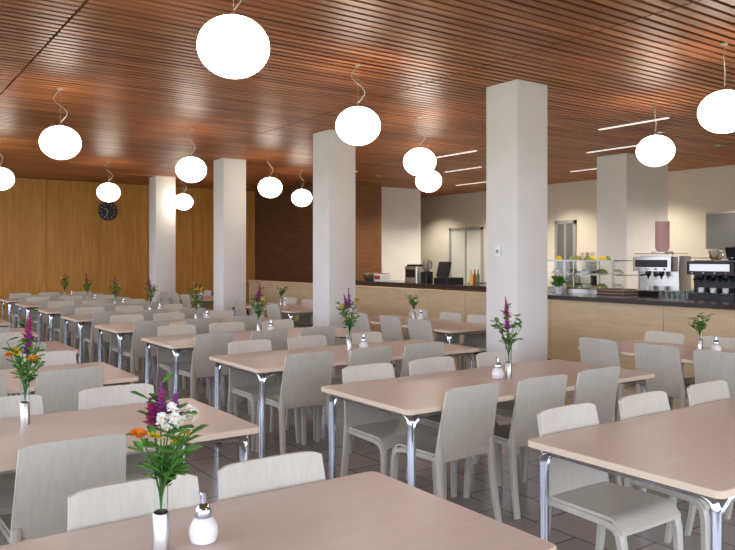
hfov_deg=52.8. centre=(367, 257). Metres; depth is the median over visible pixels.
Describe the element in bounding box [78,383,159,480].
dining chair
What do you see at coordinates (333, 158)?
column
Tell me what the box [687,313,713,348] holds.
flower vase
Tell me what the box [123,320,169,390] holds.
dining chair
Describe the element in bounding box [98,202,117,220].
wall clock
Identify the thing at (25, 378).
flower vase
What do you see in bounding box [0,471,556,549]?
dining table
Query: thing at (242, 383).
dining chair
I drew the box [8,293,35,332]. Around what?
dining chair
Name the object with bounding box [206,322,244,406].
dining chair
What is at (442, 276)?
cash register
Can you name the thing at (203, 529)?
sugar dispenser
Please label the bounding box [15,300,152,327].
dining table
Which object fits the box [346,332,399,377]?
dining chair
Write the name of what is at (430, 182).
pendant lamp
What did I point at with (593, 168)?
ceiling light strip
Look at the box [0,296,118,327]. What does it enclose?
dining table
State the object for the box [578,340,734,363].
dining table
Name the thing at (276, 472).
dining chair
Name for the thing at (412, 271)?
toaster oven
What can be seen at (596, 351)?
dining chair
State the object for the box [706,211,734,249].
upper cabinet
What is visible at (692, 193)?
wall
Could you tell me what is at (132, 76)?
ceiling
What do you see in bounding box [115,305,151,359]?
dining chair
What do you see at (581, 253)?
wall shelf
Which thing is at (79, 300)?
dining chair
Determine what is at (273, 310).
dining chair
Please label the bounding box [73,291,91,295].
dining chair
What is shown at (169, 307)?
dining chair
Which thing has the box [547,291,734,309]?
countertop
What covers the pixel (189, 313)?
dining chair
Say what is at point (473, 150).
ceiling light strip
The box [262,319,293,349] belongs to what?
dining chair
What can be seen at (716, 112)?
pendant lamp
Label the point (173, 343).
dining table
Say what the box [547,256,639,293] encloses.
display case
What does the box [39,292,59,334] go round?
dining chair
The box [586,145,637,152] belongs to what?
ceiling light strip
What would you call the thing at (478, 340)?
dining chair
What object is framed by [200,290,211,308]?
dining chair
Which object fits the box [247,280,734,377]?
serving counter
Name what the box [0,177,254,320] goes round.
wall
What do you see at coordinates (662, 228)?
cups
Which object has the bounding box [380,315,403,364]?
dining chair
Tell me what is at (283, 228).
wall
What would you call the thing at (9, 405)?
dining chair
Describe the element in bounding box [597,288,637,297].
trays
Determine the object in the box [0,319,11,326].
dining table
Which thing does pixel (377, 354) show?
dining chair
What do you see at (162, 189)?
column
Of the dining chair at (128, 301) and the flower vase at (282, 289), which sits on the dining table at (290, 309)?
the flower vase at (282, 289)
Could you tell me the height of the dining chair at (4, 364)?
0.835 m
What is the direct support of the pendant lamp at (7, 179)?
hanging from the ceiling
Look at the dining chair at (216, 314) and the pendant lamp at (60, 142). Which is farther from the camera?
the dining chair at (216, 314)
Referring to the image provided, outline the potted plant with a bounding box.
[551,275,566,293]
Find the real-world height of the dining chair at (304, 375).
0.835 m
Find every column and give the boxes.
[149,176,175,303]
[214,158,245,315]
[313,129,354,345]
[486,79,546,362]
[597,153,667,288]
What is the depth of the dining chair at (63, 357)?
5.70 m
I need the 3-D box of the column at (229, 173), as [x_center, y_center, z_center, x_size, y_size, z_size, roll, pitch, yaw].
[-2.600,-0.149,13.964,0.472,3.399,0.472,0,0,-35]
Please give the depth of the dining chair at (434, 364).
5.18 m
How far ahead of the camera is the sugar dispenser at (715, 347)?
6.35 m
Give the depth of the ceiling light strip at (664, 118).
10.11 m
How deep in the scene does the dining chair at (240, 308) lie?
12.72 m
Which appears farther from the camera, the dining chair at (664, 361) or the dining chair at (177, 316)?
the dining chair at (177, 316)
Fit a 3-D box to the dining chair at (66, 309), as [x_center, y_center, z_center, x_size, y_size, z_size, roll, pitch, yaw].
[-4.632,1.135,11.606,0.472,0.835,0.504,0,0,-35]
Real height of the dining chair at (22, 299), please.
0.835 m
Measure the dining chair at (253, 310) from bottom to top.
0.835 m
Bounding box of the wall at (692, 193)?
[421,165,734,287]
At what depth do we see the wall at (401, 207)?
19.53 m
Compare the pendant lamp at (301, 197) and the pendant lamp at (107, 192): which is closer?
the pendant lamp at (107, 192)
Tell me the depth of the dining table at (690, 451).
3.20 m
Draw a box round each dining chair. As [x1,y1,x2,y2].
[0,327,12,395]
[0,332,26,343]
[0,342,45,369]
[0,375,6,396]
[0,394,42,511]
[0,433,125,545]
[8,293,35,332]
[14,295,43,336]
[17,350,76,394]
[25,297,49,330]
[33,299,63,342]
[35,367,102,413]
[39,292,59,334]
[46,294,73,333]
[46,301,74,347]
[54,304,89,356]
[59,296,81,300]
[67,473,199,531]
[68,298,97,345]
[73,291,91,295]
[74,307,106,362]
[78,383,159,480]
[82,293,102,297]
[82,300,108,348]
[83,311,125,370]
[93,303,127,352]
[95,295,113,299]
[107,297,129,302]
[109,314,152,378]
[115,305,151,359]
[121,299,144,304]
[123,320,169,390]
[125,309,166,370]
[139,302,163,309]
[151,312,199,382]
[155,324,212,406]
[157,304,182,357]
[160,291,169,303]
[172,293,180,303]
[178,308,205,319]
[179,332,237,416]
[181,294,191,307]
[182,317,217,388]
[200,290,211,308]
[203,310,231,318]
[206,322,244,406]
[217,451,325,501]
[227,339,300,450]
[228,315,256,383]
[228,329,287,414]
[233,299,246,315]
[251,301,264,326]
[255,351,332,453]
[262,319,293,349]
[266,303,299,327]
[279,326,337,407]
[281,298,296,320]
[285,335,342,440]
[293,299,312,325]
[297,324,312,326]
[316,346,391,453]
[340,363,436,495]
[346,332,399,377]
[350,312,397,372]
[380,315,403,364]
[390,382,501,521]
[399,309,428,373]
[400,341,443,420]
[405,356,502,496]
[407,318,460,369]
[434,312,461,369]
[461,314,485,369]
[463,374,567,519]
[473,350,521,466]
[521,366,621,484]
[537,403,683,549]
[579,337,635,420]
[615,331,685,419]
[618,391,734,549]
[634,343,688,408]
[669,336,734,409]
[684,380,733,535]
[693,349,734,397]
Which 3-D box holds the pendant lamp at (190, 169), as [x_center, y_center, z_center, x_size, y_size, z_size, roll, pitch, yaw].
[-2.517,-1.465,10.568,0.430,0.775,0.430,0,0,-35]
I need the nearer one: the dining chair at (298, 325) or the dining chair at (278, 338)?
the dining chair at (278, 338)
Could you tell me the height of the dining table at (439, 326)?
0.730 m
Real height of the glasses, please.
0.110 m
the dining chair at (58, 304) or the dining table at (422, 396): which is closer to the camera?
the dining table at (422, 396)
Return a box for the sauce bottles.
[470,269,479,284]
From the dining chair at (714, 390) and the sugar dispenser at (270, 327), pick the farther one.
the sugar dispenser at (270, 327)
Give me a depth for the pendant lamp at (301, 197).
15.37 m
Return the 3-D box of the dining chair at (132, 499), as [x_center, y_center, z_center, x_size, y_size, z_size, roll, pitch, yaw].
[-0.619,1.135,2.183,0.472,0.835,0.504,0,0,-33]
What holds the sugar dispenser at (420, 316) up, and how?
on the dining table at (439, 326)
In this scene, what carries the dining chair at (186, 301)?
on the floor
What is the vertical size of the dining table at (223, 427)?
0.730 m
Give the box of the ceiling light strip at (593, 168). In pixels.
[570,168,596,171]
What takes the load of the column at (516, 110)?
on the floor
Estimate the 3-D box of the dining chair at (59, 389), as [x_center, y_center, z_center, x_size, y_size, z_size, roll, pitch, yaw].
[-2.063,1.135,5.001,0.472,0.835,0.504,0,0,-35]
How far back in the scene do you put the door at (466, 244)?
21.04 m
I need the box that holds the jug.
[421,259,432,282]
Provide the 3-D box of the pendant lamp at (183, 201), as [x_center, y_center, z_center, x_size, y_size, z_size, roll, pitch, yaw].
[-4.139,-1.465,16.634,0.430,0.775,0.430,0,0,-35]
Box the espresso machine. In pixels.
[687,246,734,299]
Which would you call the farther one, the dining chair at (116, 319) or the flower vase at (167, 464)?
the dining chair at (116, 319)
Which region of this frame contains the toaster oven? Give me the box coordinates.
[405,264,429,282]
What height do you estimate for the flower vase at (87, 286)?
0.563 m
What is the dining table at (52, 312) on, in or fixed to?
on the floor
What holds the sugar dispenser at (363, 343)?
on the dining table at (271, 362)
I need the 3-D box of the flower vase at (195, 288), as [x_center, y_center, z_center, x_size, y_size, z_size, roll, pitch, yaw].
[-2.193,0.549,9.455,0.220,0.542,0.190,0,0,27]
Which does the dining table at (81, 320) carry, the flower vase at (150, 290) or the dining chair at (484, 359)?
the flower vase at (150, 290)
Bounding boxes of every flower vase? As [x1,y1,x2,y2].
[0,310,45,424]
[60,272,70,293]
[82,272,92,297]
[107,274,122,302]
[125,374,208,549]
[143,276,158,309]
[187,280,204,317]
[248,282,268,329]
[276,286,288,304]
[335,288,359,350]
[404,294,419,318]
[490,296,523,378]
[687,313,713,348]
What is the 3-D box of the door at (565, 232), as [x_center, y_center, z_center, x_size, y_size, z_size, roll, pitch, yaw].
[4.833,0.315,18.125,0.084,2.470,0.650,0,0,-35]
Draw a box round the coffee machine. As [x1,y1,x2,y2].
[633,253,690,296]
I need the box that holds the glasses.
[658,290,689,299]
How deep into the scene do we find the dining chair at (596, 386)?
4.89 m
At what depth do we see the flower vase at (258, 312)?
7.99 m
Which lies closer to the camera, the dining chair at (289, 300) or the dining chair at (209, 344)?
the dining chair at (209, 344)
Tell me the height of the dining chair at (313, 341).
0.835 m
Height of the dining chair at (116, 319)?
0.835 m
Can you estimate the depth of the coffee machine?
10.24 m
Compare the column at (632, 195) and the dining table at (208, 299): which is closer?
the column at (632, 195)
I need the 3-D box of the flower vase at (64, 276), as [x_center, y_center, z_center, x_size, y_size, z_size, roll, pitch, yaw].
[-6.218,0.549,15.226,0.190,0.542,0.220,0,0,-1]
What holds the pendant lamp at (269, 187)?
hanging from the ceiling
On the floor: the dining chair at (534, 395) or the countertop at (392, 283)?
the dining chair at (534, 395)
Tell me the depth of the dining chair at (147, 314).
10.28 m
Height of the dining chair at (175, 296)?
0.835 m
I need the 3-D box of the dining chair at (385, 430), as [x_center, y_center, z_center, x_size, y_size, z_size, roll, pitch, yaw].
[0.136,1.135,4.801,0.472,0.835,0.504,0,0,-35]
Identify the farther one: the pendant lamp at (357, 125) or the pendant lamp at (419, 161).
the pendant lamp at (419, 161)
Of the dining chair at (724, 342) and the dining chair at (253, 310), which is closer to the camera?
the dining chair at (724, 342)
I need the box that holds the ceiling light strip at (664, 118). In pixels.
[598,117,670,129]
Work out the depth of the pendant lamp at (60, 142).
7.95 m
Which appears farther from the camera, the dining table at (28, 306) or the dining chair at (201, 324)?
the dining table at (28, 306)
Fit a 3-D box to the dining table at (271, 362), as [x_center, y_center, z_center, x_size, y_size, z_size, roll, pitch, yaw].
[-0.153,1.185,6.460,2.240,0.730,0.920,0,0,-35]
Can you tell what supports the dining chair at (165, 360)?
on the floor
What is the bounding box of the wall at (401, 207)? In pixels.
[382,187,420,280]
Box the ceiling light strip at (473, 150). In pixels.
[435,150,477,157]
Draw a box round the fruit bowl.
[362,272,374,280]
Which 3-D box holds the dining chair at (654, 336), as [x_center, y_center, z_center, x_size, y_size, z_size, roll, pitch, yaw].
[2.701,1.135,7.045,0.504,0.835,0.472,0,0,-37]
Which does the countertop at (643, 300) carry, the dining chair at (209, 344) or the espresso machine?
the espresso machine
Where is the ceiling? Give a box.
[0,0,734,197]
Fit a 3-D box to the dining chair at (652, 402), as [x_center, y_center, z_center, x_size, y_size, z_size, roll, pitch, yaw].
[1.593,1.135,3.727,0.472,0.835,0.504,0,0,-36]
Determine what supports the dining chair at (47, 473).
on the floor
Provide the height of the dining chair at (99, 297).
0.835 m
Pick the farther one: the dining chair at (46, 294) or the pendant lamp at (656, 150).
the dining chair at (46, 294)
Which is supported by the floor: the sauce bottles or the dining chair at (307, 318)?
the dining chair at (307, 318)
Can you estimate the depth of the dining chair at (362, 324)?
9.72 m
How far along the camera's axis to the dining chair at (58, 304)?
12.15 m
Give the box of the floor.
[0,314,734,549]
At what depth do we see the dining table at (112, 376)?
5.16 m
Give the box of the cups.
[651,221,673,252]
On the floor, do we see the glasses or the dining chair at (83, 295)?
the dining chair at (83, 295)
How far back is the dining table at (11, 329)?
8.26 m
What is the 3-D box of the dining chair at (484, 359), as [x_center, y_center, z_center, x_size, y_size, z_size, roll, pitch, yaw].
[1.125,1.135,5.512,0.472,0.835,0.504,0,0,-36]
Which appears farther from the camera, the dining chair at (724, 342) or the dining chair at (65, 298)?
the dining chair at (65, 298)
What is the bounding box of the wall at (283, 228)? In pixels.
[255,181,381,282]
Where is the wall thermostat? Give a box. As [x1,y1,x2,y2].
[495,247,500,255]
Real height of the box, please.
0.170 m
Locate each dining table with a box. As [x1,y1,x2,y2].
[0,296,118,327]
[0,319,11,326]
[0,362,138,393]
[0,398,258,473]
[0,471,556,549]
[10,328,38,339]
[12,341,78,353]
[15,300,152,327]
[35,305,187,341]
[61,309,232,362]
[95,317,278,369]
[141,326,362,398]
[158,294,213,307]
[209,339,478,457]
[229,302,312,319]
[321,359,654,487]
[342,315,485,366]
[528,397,734,549]
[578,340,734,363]
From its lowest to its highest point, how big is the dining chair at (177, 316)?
0.835 m
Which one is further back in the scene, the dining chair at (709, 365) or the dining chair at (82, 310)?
the dining chair at (82, 310)
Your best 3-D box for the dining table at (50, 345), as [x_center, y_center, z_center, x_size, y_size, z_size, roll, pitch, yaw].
[-3.734,1.185,6.309,2.240,0.730,0.920,0,0,-35]
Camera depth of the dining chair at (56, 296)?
14.60 m
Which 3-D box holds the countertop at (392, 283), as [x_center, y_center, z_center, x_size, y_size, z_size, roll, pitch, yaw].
[1.202,1.020,14.637,0.840,1.060,4.700,0,0,-35]
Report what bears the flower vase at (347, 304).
on the dining table at (271, 362)
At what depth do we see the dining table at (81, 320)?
10.03 m
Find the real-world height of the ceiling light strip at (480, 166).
0.014 m
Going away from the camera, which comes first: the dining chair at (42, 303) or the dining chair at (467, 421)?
the dining chair at (467, 421)
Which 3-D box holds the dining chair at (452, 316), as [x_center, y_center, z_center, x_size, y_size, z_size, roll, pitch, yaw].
[0.919,1.135,9.640,0.504,0.835,0.472,0,0,-36]
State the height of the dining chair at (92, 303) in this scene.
0.835 m
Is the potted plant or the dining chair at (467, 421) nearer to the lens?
the dining chair at (467, 421)
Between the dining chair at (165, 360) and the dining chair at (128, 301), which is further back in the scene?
the dining chair at (128, 301)
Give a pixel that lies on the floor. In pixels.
(568, 531)
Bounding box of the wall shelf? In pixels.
[580,252,672,259]
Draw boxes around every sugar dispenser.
[189,490,217,545]
[267,320,274,329]
[359,333,367,347]
[418,309,423,319]
[492,357,503,379]
[711,336,721,350]
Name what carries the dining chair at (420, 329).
on the floor
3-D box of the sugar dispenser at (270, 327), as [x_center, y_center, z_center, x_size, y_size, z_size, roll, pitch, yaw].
[-1.050,0.744,8.055,0.084,0.152,0.084,0,0,-35]
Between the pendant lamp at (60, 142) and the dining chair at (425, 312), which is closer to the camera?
the pendant lamp at (60, 142)
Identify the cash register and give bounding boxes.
[434,262,462,283]
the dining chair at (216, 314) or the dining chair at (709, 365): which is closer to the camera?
the dining chair at (709, 365)
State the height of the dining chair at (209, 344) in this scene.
0.835 m
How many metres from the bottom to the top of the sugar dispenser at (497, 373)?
0.152 m
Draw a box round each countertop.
[355,280,485,291]
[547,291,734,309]
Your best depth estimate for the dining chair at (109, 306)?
11.73 m
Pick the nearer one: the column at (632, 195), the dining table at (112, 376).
the dining table at (112, 376)
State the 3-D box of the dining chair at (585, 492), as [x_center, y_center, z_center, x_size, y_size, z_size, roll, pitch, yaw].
[1.100,1.135,3.397,0.472,0.835,0.504,0,0,-35]
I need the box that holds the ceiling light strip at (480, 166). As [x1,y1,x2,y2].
[445,166,480,171]
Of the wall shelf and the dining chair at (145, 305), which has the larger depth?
the wall shelf
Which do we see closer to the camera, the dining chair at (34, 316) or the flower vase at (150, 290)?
the flower vase at (150, 290)
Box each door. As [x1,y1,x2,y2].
[449,227,483,282]
[554,220,576,259]
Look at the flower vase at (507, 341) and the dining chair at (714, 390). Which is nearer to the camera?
the dining chair at (714, 390)
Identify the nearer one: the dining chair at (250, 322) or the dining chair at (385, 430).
the dining chair at (385, 430)
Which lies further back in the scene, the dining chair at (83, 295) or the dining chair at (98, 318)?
the dining chair at (83, 295)
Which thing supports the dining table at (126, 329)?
on the floor
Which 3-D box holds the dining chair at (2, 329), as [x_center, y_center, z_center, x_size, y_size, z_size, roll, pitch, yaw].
[-4.044,1.135,7.830,0.472,0.835,0.504,0,0,-35]
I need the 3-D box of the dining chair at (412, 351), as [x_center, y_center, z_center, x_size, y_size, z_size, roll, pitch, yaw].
[0.361,1.135,6.494,0.472,0.835,0.504,0,0,-33]
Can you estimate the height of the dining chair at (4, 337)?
0.835 m
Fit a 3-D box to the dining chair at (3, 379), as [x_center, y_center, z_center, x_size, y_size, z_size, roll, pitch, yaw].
[-2.537,1.135,4.647,0.472,0.835,0.504,0,0,-37]
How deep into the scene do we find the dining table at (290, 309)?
12.02 m
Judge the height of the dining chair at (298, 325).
0.835 m
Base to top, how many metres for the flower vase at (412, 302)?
0.339 m
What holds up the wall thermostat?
attached to the column at (516, 110)
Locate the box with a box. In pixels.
[374,273,389,280]
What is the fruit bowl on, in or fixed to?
on the countertop at (392, 283)
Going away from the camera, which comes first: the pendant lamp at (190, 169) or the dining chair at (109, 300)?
the pendant lamp at (190, 169)
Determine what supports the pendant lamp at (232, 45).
hanging from the ceiling
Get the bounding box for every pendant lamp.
[0,142,14,189]
[39,88,80,159]
[97,162,119,201]
[173,181,192,209]
[176,128,206,182]
[197,0,269,78]
[258,154,281,197]
[292,170,311,206]
[336,64,380,144]
[403,117,435,175]
[416,145,441,191]
[636,100,674,166]
[697,42,734,132]
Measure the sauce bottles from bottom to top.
0.280 m
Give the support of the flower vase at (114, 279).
on the dining table at (52, 312)
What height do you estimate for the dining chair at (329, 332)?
0.835 m
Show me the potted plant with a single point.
(558, 280)
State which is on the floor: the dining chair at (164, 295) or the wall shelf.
the dining chair at (164, 295)
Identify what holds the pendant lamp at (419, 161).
hanging from the ceiling

